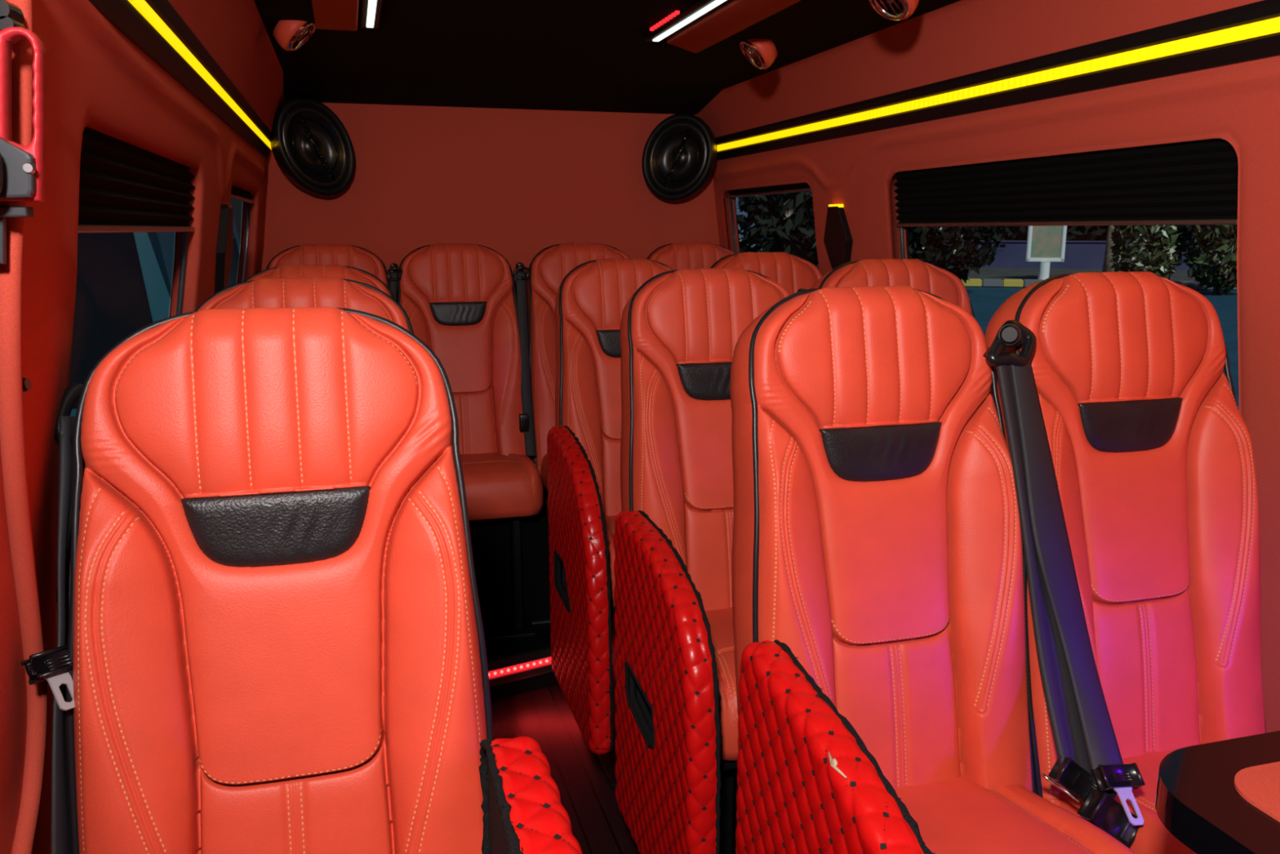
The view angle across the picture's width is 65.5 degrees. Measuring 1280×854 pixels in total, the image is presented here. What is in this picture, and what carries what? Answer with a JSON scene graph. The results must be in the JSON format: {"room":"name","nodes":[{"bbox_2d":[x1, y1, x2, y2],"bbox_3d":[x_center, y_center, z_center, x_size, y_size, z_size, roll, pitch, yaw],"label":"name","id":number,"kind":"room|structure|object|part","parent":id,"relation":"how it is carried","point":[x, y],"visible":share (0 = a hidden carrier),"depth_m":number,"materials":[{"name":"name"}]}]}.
{"room":"vehicle interior","nodes":[
{"label":"vehicle interior","id":0,"kind":"room"},
{"bbox_2d":[0,0,269,853],"bbox_3d":[-0.759,0.325,1.497,0.194,1.980,5.220,-3,12,-16],"label":"wall","id":1,"kind":"structure","parent":0,"point":[98,79],"depth_m":1.16,"materials":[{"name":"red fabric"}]},
{"bbox_2d":[0,0,46,263],"bbox_3d":[-0.551,-0.255,0.858,0.073,0.226,0.082,-3,12,-16],"label":"handle","id":2,"kind":"object","parent":1,"relation":"attached to","point":[22,168],"visible":1,"depth_m":0.86,"materials":[{"name":"red plastic"}]},
{"bbox_3d":[-0.548,-0.214,0.835,0.029,0.050,0.016,0,11,1],"label":"lever","id":3,"kind":"part","parent":2,"relation":"part of","materials":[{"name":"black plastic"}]},
{"bbox_3d":[-0.569,-0.172,0.890,0.047,0.051,0.024,-3,12,-16],"label":"mounting plate","id":4,"kind":"part","parent":2,"relation":"part of","materials":[{"name":"grey plastic"}]},
{"bbox_2d":[0,0,47,853],"bbox_3d":[-0.657,0.055,1.017,0.230,0.994,0.101,10,15,40],"label":"trim","id":5,"kind":"structure","parent":1,"relation":"attached to","point":[11,411],"depth_m":0.99,"materials":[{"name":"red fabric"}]},
{"bbox_2d":[22,375,31,394],"bbox_3d":[-0.631,-0.043,1.019,0.012,0.021,0.021,-3,12,-16],"label":"coat hook","id":6,"kind":"object","parent":1,"relation":"attached to","point":[27,384],"visible":0.49,"depth_m":1.02,"materials":[{"name":"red plastic"}]},
{"bbox_2d":[56,231,177,602],"bbox_3d":[-0.893,-0.132,1.698,0.109,0.718,1.085,-3,12,-16],"label":"window","id":7,"kind":"structure","parent":1,"relation":"in","point":[123,286],"depth_m":1.65,"materials":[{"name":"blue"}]},
{"bbox_3d":[-0.897,-0.131,1.697,0.100,0.698,1.065,-3,12,-16],"label":"pane","id":8,"kind":"part","parent":7,"relation":"part of","materials":[{"name":"clear glass"}]},
{"bbox_2d":[78,126,195,315],"bbox_3d":[-0.867,-0.140,1.704,0.116,0.654,1.021,-3,12,-16],"label":"blind","id":9,"kind":"object","parent":7,"relation":"attached to","point":[124,187],"visible":0.44,"depth_m":1.55,"materials":[{"name":"black fabric"}]},
{"bbox_3d":[-1.012,-0.227,2.180,0.104,0.640,0.012,-3,12,-16],"label":"guide rail","id":10,"kind":"part","parent":9,"relation":"part of","materials":[{"name":"grey plastic"}]},
{"bbox_2d":[88,0,271,159],"bbox_3d":[-0.693,-0.576,1.343,0.050,0.101,5.130,-3,12,-16],"label":"light strip","id":11,"kind":"object","parent":1,"relation":"attached to","point":[154,27],"visible":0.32,"depth_m":1.74,"materials":[{"name":"black"}]},
{"bbox_2d":[214,204,233,293],"bbox_3d":[-1.056,-0.448,2.524,0.055,0.227,0.168,-3,12,-16],"label":"lamp","id":12,"kind":"object","parent":1,"relation":"attached to","point":[224,240],"visible":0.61,"depth_m":2.47,"materials":[{"name":"black"}]},
{"bbox_2d":[227,198,244,286],"bbox_3d":[-1.308,-0.411,3.115,0.108,0.715,0.910,-3,12,-16],"label":"window","id":13,"kind":"structure","parent":1,"relation":"in","point":[237,205],"depth_m":3.38,"materials":[{"name":"black"}]},
{"bbox_2d":[231,185,254,282],"bbox_3d":[-1.283,-0.419,3.121,0.116,0.651,0.846,-3,12,-16],"label":"blind","id":14,"kind":"object","parent":13,"relation":"attached to","point":[237,193],"visible":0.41,"depth_m":3.47,"materials":[{"name":"black fabric"}]},
{"bbox_3d":[-1.404,-0.490,3.514,0.104,0.636,0.012,-3,12,-16],"label":"guide rail","id":15,"kind":"part","parent":14,"relation":"part of","materials":[{"name":"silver metal"}]},
{"bbox_2d":[261,102,719,522],"bbox_3d":[-0.552,-0.289,4.183,2.120,2.140,0.001,-3,12,-16],"label":"wall","id":16,"kind":"structure","parent":0,"point":[517,184],"depth_m":4.03,"materials":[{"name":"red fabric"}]},
{"bbox_2d":[270,96,355,196],"bbox_3d":[-1.240,-1.047,3.737,0.301,0.355,0.150,-9,15,-39],"label":"speaker","id":17,"kind":"object","parent":16,"relation":"attached to","point":[310,144],"visible":0.98,"depth_m":3.70},
{"bbox_2d":[283,71,721,115],"bbox_3d":[-0.494,-1.261,3.785,1.760,0.050,0.420,-3,12,-16],"label":"trim","id":18,"kind":"structure","parent":16,"relation":"attached to","point":[322,87],"depth_m":3.76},
{"bbox_2d":[641,113,717,200],"bbox_3d":[0.173,-1.115,4.133,0.310,0.347,0.150,4,12,19],"label":"speaker","id":19,"kind":"object","parent":16,"relation":"attached to","point":[679,155],"visible":1,"depth_m":4.09},
{"bbox_2d":[253,0,960,89],"bbox_3d":[0.160,-0.874,1.544,2.600,0.065,5.350,-3,12,-16],"label":"ceiling","id":20,"kind":"structure","parent":0,"point":[577,42],"depth_m":2.80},
{"bbox_2d":[167,0,284,132],"bbox_3d":[-0.634,-0.706,1.318,0.068,0.188,5.200,-3,12,-16],"label":"wall panel","id":21,"kind":"object","parent":20,"relation":"attached to","point":[233,33],"visible":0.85,"depth_m":2.38,"materials":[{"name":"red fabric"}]},
{"bbox_2d":[272,20,315,51],"bbox_3d":[-0.901,-1.040,2.599,0.109,0.109,0.118,-3,12,-16],"label":"spotlight","id":22,"kind":"object","parent":20,"relation":"attached to","point":[291,35],"visible":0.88,"depth_m":2.56,"materials":[{"name":"red metal"}]},
{"bbox_2d":[311,0,382,31],"bbox_3d":[-0.397,-0.794,1.344,0.156,0.019,2.650,-3,12,-16],"label":"ceiling panel","id":23,"kind":"object","parent":20,"relation":"attached to","point":[331,15],"visible":1,"depth_m":2.39,"materials":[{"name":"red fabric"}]},
{"bbox_2d":[644,0,801,53],"bbox_3d":[0.435,-0.849,1.620,0.226,0.019,2.730,-3,12,-16],"label":"ceiling light","id":24,"kind":"object","parent":20,"relation":"attached to","point":[705,24],"visible":1,"depth_m":2.48,"materials":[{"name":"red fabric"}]},
{"bbox_2d":[739,39,777,69],"bbox_3d":[0.339,-1.083,2.850,0.107,0.111,0.118,-3,12,-16],"label":"spotlight","id":25,"kind":"object","parent":20,"relation":"attached to","point":[762,54],"visible":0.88,"depth_m":2.81,"materials":[{"name":"red metal"}]},
{"bbox_2d":[868,0,919,20],"bbox_3d":[0.562,-0.957,2.200,0.113,0.105,0.118,-3,12,-16],"label":"spotlight","id":26,"kind":"object","parent":20,"relation":"attached to","point":[893,10],"visible":1,"depth_m":2.22,"materials":[{"name":"red metal"}]},
{"bbox_2d":[695,0,1263,137],"bbox_3d":[0.959,-0.806,1.766,0.088,0.165,5.200,-3,12,-16],"label":"wall panel","id":27,"kind":"object","parent":20,"relation":"attached to","point":[962,37],"visible":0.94,"depth_m":2.50,"materials":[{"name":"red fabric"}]},
{"bbox_2d":[490,684,737,853],"bbox_3d":[0.160,1.266,1.969,2.200,0.050,5.350,-3,12,-16],"label":"floor","id":28,"kind":"structure","parent":0,"point":[544,715],"depth_m":3.03,"materials":[{"name":"brown wood"}]},
{"bbox_2d":[66,306,493,853],"bbox_3d":[-0.388,0.639,1.134,0.488,1.506,0.744,-3,12,-16],"label":"seat","id":29,"kind":"object","parent":28,"relation":"on","point":[277,644],"visible":0.97,"depth_m":1.20,"materials":[{"name":"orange leather"}]},
{"bbox_2d":[20,383,84,853],"bbox_3d":[-0.671,0.279,1.172,0.057,0.638,0.218,-2,11,-10],"label":"belt","id":30,"kind":"object","parent":29,"relation":"attached to","point":[52,665],"visible":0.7,"depth_m":1.15,"materials":[{"name":"black fabric"}]},
{"bbox_3d":[-0.648,0.294,1.122,0.028,0.044,0.038,5,12,23],"label":"tongue plate","id":31,"kind":"part","parent":30,"relation":"part of","materials":[{"name":"silver metal"}]},
{"bbox_2d":[478,736,582,853],"bbox_3d":[-0.066,0.742,0.923,0.072,0.698,0.652,-3,12,-16],"label":"panel","id":32,"kind":"object","parent":29,"relation":"attached to","point":[524,812],"visible":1,"depth_m":1.02,"materials":[{"name":"red leather"}]},
{"bbox_2d":[195,277,413,333],"bbox_3d":[-0.610,0.488,1.893,0.488,1.506,0.744,-3,12,-16],"label":"seat","id":33,"kind":"object","parent":28,"relation":"on","point":[296,292],"visible":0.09,"depth_m":1.97,"materials":[{"name":"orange leather"}]},
{"bbox_2d":[244,265,395,299],"bbox_3d":[-0.823,0.345,2.619,0.488,1.506,0.744,-3,12,-16],"label":"seat","id":34,"kind":"object","parent":28,"relation":"on","point":[342,272],"visible":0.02,"depth_m":2.70,"materials":[{"name":"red leather"}]},
{"bbox_2d":[485,622,558,701],"bbox_3d":[-0.405,0.797,3.824,2.110,0.150,1.165,-3,12,-16],"label":"step","id":35,"kind":"structure","parent":28,"relation":"on","point":[497,649],"depth_m":3.52,"materials":[{"name":"black"}]},
{"bbox_2d":[266,244,389,288],"bbox_3d":[-1.090,0.058,3.571,0.488,1.399,0.744,-3,12,-16],"label":"seat","id":36,"kind":"object","parent":35,"relation":"on","point":[345,255],"visible":0.08,"depth_m":3.65,"materials":[{"name":"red leather"}]},
{"bbox_2d":[386,262,403,301],"bbox_3d":[-0.917,-0.403,3.705,0.060,0.406,0.187,0,11,1],"label":"belt","id":37,"kind":"object","parent":36,"relation":"attached to","point":[393,278],"visible":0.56,"depth_m":3.72,"materials":[{"name":"black"}]},
{"bbox_2d":[397,243,543,642],"bbox_3d":[-0.639,0.032,3.698,0.488,1.399,0.744,-3,12,-16],"label":"seat","id":38,"kind":"object","parent":35,"relation":"on","point":[460,300],"visible":0.63,"depth_m":3.77,"materials":[{"name":"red leather"}]},
{"bbox_3d":[-0.690,-0.236,3.827,0.480,0.921,0.361,-3,12,-16],"label":"backrest","id":39,"kind":"part","parent":38,"relation":"part of","materials":[{"name":"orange leather"}]},
{"bbox_2d":[460,451,543,520],"bbox_3d":[-0.607,0.189,3.617,0.448,0.176,0.515,-3,12,-16],"label":"cushion","id":40,"kind":"object","parent":38,"relation":"on","point":[498,484],"depth_m":3.42,"materials":[{"name":"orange leather"}]},
{"bbox_2d":[513,262,536,456],"bbox_3d":[-0.436,-0.265,3.834,0.066,0.723,0.251,-3,12,-16],"label":"belt","id":41,"kind":"object","parent":38,"relation":"attached to","point":[521,277],"visible":0.99,"depth_m":3.82,"materials":[{"name":"black fabric"}]},
{"bbox_2d":[519,413,528,431],"bbox_3d":[-0.439,-0.017,3.768,0.036,0.065,0.027,-3,12,-16],"label":"belt buckle","id":42,"kind":"object","parent":41,"relation":"attached to","point":[523,418],"visible":1,"depth_m":3.76,"materials":[{"name":"black plastic"}]},
{"bbox_2d":[487,644,552,687],"bbox_3d":[-0.394,0.831,3.484,0.724,0.096,0.018,-7,13,-30],"label":"step light","id":43,"kind":"object","parent":35,"relation":"attached to","point":[527,664],"visible":0.32,"depth_m":3.46,"materials":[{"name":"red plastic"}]},
{"bbox_2d":[526,243,630,492],"bbox_3d":[-0.161,0.006,3.833,0.488,1.399,0.744,-3,12,-16],"label":"seat","id":44,"kind":"object","parent":35,"relation":"on","point":[548,267],"visible":0.15,"depth_m":3.85,"materials":[{"name":"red leather"}]},
{"bbox_2d":[540,453,547,492],"bbox_3d":[-0.129,0.163,3.752,0.448,0.176,0.515,-3,12,-16],"label":"cushion","id":45,"kind":"object","parent":44,"relation":"on","point":[544,465],"depth_m":3.77,"materials":[{"name":"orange leather"}]},
{"bbox_2d":[646,242,734,270],"bbox_3d":[0.288,-0.019,3.960,0.488,1.399,0.744,-3,12,-16],"label":"seat","id":46,"kind":"object","parent":35,"relation":"on","point":[677,255],"visible":0.04,"depth_m":4.03,"materials":[{"name":"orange leather"}]},
{"bbox_2d":[555,258,674,789],"bbox_3d":[0.019,0.251,3.070,0.488,1.506,0.744,-3,12,-16],"label":"seat","id":47,"kind":"object","parent":28,"relation":"on","point":[592,298],"visible":0.28,"depth_m":3.10,"materials":[{"name":"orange leather"}]},
{"bbox_2d":[546,425,613,754],"bbox_3d":[-0.175,0.432,2.801,0.064,0.796,0.577,-3,12,-16],"label":"panel","id":48,"kind":"object","parent":47,"relation":"attached to","point":[580,586],"visible":1,"depth_m":2.65,"materials":[{"name":"red leather"}]},
{"bbox_2d":[604,515,617,606],"bbox_3d":[0.051,0.359,2.979,0.448,0.176,0.515,-3,12,-16],"label":"cushion","id":49,"kind":"object","parent":47,"relation":"on","point":[610,520],"depth_m":2.73,"materials":[{"name":"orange leather"}]},
{"bbox_3d":[-0.032,-0.070,3.188,0.480,0.921,0.361,-3,12,-16],"label":"backrest","id":50,"kind":"part","parent":47,"relation":"part of","materials":[{"name":"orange leather"}]},
{"bbox_2d":[619,267,790,853],"bbox_3d":[0.243,0.406,2.286,0.488,1.506,0.744,-3,12,-16],"label":"seat","id":51,"kind":"object","parent":28,"relation":"on","point":[680,331],"visible":0.38,"depth_m":2.33,"materials":[{"name":"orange leather"}]},
{"bbox_2d":[613,510,721,853],"bbox_3d":[0.042,0.585,2.036,0.063,0.733,0.556,-3,12,-16],"label":"panel","id":52,"kind":"object","parent":51,"relation":"attached to","point":[668,740],"visible":1,"depth_m":1.92,"materials":[{"name":"red leather"}]},
{"bbox_3d":[0.192,0.085,2.404,0.480,0.921,0.361,-3,12,-16],"label":"backrest","id":53,"kind":"part","parent":51,"relation":"part of","materials":[{"name":"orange leather"}]},
{"bbox_2d":[705,607,738,759],"bbox_3d":[0.275,0.514,2.195,0.448,0.176,0.515,-3,12,-16],"label":"cushion","id":54,"kind":"object","parent":51,"relation":"on","point":[720,620],"depth_m":1.96,"materials":[{"name":"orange leather"}]},
{"bbox_2d":[709,252,822,294],"bbox_3d":[0.481,0.222,3.200,0.488,1.536,0.744,-3,12,-16],"label":"seat","id":55,"kind":"object","parent":28,"relation":"on","point":[793,273],"visible":0.06,"depth_m":3.27,"materials":[{"name":"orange leather"}]},
{"bbox_2d":[810,258,974,318],"bbox_3d":[0.704,0.378,2.416,0.488,1.536,0.744,-3,12,-16],"label":"seat","id":56,"kind":"object","parent":28,"relation":"on","point":[915,273],"visible":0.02,"depth_m":2.48,"materials":[{"name":"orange leather"}]},
{"bbox_2d":[729,285,1136,853],"bbox_3d":[0.441,0.557,1.525,0.488,1.506,0.744,-3,12,-16],"label":"seat","id":57,"kind":"object","parent":28,"relation":"on","point":[877,537],"visible":0.84,"depth_m":1.59,"materials":[{"name":"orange leather"}]},
{"bbox_2d":[735,639,934,853],"bbox_3d":[0.251,0.724,1.326,0.065,0.736,0.562,-3,12,-16],"label":"panel","id":58,"kind":"object","parent":57,"relation":"attached to","point":[808,783],"visible":1,"depth_m":1.32,"materials":[{"name":"red leather"}]},
{"bbox_3d":[0.390,0.236,1.643,0.480,0.921,0.361,-3,12,-16],"label":"backrest","id":59,"kind":"part","parent":57,"relation":"part of","materials":[{"name":"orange leather"}]},
{"bbox_2d":[893,772,1136,853],"bbox_3d":[0.473,0.665,1.435,0.448,0.176,0.515,-3,12,-16],"label":"cushion","id":60,"kind":"object","parent":57,"relation":"on","point":[953,812],"depth_m":1.49,"materials":[{"name":"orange leather"}]},
{"bbox_2d":[982,320,1145,825],"bbox_3d":[0.673,0.211,1.571,0.145,0.733,0.380,-3,12,-16],"label":"belt","id":61,"kind":"object","parent":57,"relation":"attached to","point":[1089,754],"visible":1,"depth_m":1.61,"materials":[{"name":"black fabric"}]},
{"bbox_3d":[0.730,0.560,1.481,0.038,0.044,0.048,-3,12,-16],"label":"tongue plate","id":62,"kind":"part","parent":61,"relation":"part of","materials":[{"name":"silver metal"}]},
{"bbox_2d":[984,271,1266,853],"bbox_3d":[0.904,0.528,1.656,0.488,1.536,0.744,-3,12,-16],"label":"seat","id":63,"kind":"object","parent":28,"relation":"on","point":[1151,446],"visible":0.7,"depth_m":1.72,"materials":[{"name":"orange leather"}]},
{"bbox_2d":[1040,773,1140,848],"bbox_3d":[0.683,0.585,1.503,0.145,0.090,0.064,3,12,14],"label":"belt buckle","id":64,"kind":"object","parent":63,"relation":"on","point":[1098,807],"visible":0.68,"depth_m":1.49,"materials":[{"name":"black plastic"}]},
{"bbox_2d":[1058,741,1204,853],"bbox_3d":[0.936,0.650,1.568,0.448,0.176,0.515,-3,12,-16],"label":"cushion","id":65,"kind":"object","parent":63,"relation":"on","point":[1152,837],"depth_m":1.59,"materials":[{"name":"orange leather"}]},
{"bbox_2d":[1155,730,1279,853],"bbox_3d":[0.974,0.918,0.962,0.705,1.024,0.732,-3,12,-16],"label":"table","id":66,"kind":"object","parent":28,"relation":"on","point":[1221,797],"visible":1,"depth_m":1.04,"materials":[{"name":"black glossy plastic"},{"name":"orange leather"}]},
{"bbox_2d":[712,55,1279,733],"bbox_3d":[1.087,0.222,2.018,0.194,1.980,5.220,-3,12,-16],"label":"wall","id":67,"kind":"structure","parent":0,"point":[1238,104],"depth_m":1.97,"materials":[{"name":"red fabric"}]},
{"bbox_2d":[531,619,550,624],"bbox_3d":[-0.370,0.733,3.741,1.960,0.007,0.014,-3,12,-16],"label":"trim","id":68,"kind":"structure","parent":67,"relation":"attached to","point":[547,620],"depth_m":3.73,"materials":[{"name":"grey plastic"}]},
{"bbox_2d":[734,191,819,269],"bbox_3d":[0.562,-0.584,3.895,0.113,0.751,0.900,-3,12,-16],"label":"window","id":69,"kind":"structure","parent":67,"relation":"in","point":[779,222],"depth_m":3.84,"materials":[{"name":"black"}]},
{"bbox_2d":[726,182,811,253],"bbox_3d":[0.536,-0.589,3.886,0.120,0.687,0.836,-3,12,-16],"label":"blind","id":70,"kind":"object","parent":69,"relation":"attached to","point":[804,187],"visible":0.44,"depth_m":3.85,"materials":[{"name":"black fabric"}]},
{"bbox_3d":[0.428,-0.659,4.277,0.109,0.672,0.012,-3,12,-16],"label":"guide rail","id":71,"kind":"part","parent":70,"relation":"part of","materials":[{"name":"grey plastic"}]},
{"bbox_2d":[823,204,853,269],"bbox_3d":[0.651,-0.614,3.262,0.054,0.226,0.168,-3,12,-16],"label":"lamp","id":72,"kind":"object","parent":67,"relation":"attached to","point":[837,238],"visible":0.77,"depth_m":3.24,"materials":[{"name":"black plastic"}]},
{"bbox_2d":[715,0,1279,160],"bbox_3d":[1.014,-0.696,1.822,0.053,0.092,5.135,-3,12,-16],"label":"light strip","id":73,"kind":"object","parent":67,"relation":"attached to","point":[1251,32],"visible":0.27,"depth_m":2.15,"materials":[{"name":"black"}]},
{"bbox_2d":[893,138,1238,259],"bbox_3d":[0.964,-0.302,2.428,0.121,0.690,1.209,-3,12,-16],"label":"blind","id":74,"kind":"object","parent":67,"relation":"attached to","point":[1193,183],"visible":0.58,"depth_m":2.17,"materials":[{"name":"black fabric"}]},
{"bbox_3d":[0.804,-0.407,2.995,0.109,0.676,0.012,-3,12,-16],"label":"guide rail","id":75,"kind":"part","parent":74,"relation":"part of","materials":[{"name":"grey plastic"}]},
{"bbox_2d":[905,224,1239,409],"bbox_3d":[0.989,-0.296,2.437,0.113,0.754,1.273,-3,12,-16],"label":"window","id":76,"kind":"structure","parent":67,"relation":"in","point":[993,264],"depth_m":2.28,"materials":[{"name":"black"}]},
{"label":"outside","id":77,"kind":"structure","parent":0,"visible":0},
{"bbox_3d":[4.734,-5.009,37.525,150.000,0.100,150.000,-3,12,-16],"label":"floor","id":78,"kind":"structure","parent":77,"visible":0},
{"bbox_2d":[168,231,240,317],"bbox_3d":[-4.008,-0.470,7.621,1.900,2.620,4.440,-3,12,-16],"label":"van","id":79,"kind":"object","parent":78,"relation":"on","point":[175,232],"visible":0.02,"depth_m":6.04,"materials":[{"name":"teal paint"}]},
{"bbox_2d":[240,207,242,244],"bbox_3d":[-16.239,-8.336,28.591,18.800,9.900,6.600,-3,12,-16],"label":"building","id":80,"kind":"structure","parent":78,"relation":"on","point":[242,207],"depth_m":27.49,"materials":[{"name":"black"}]}
]}

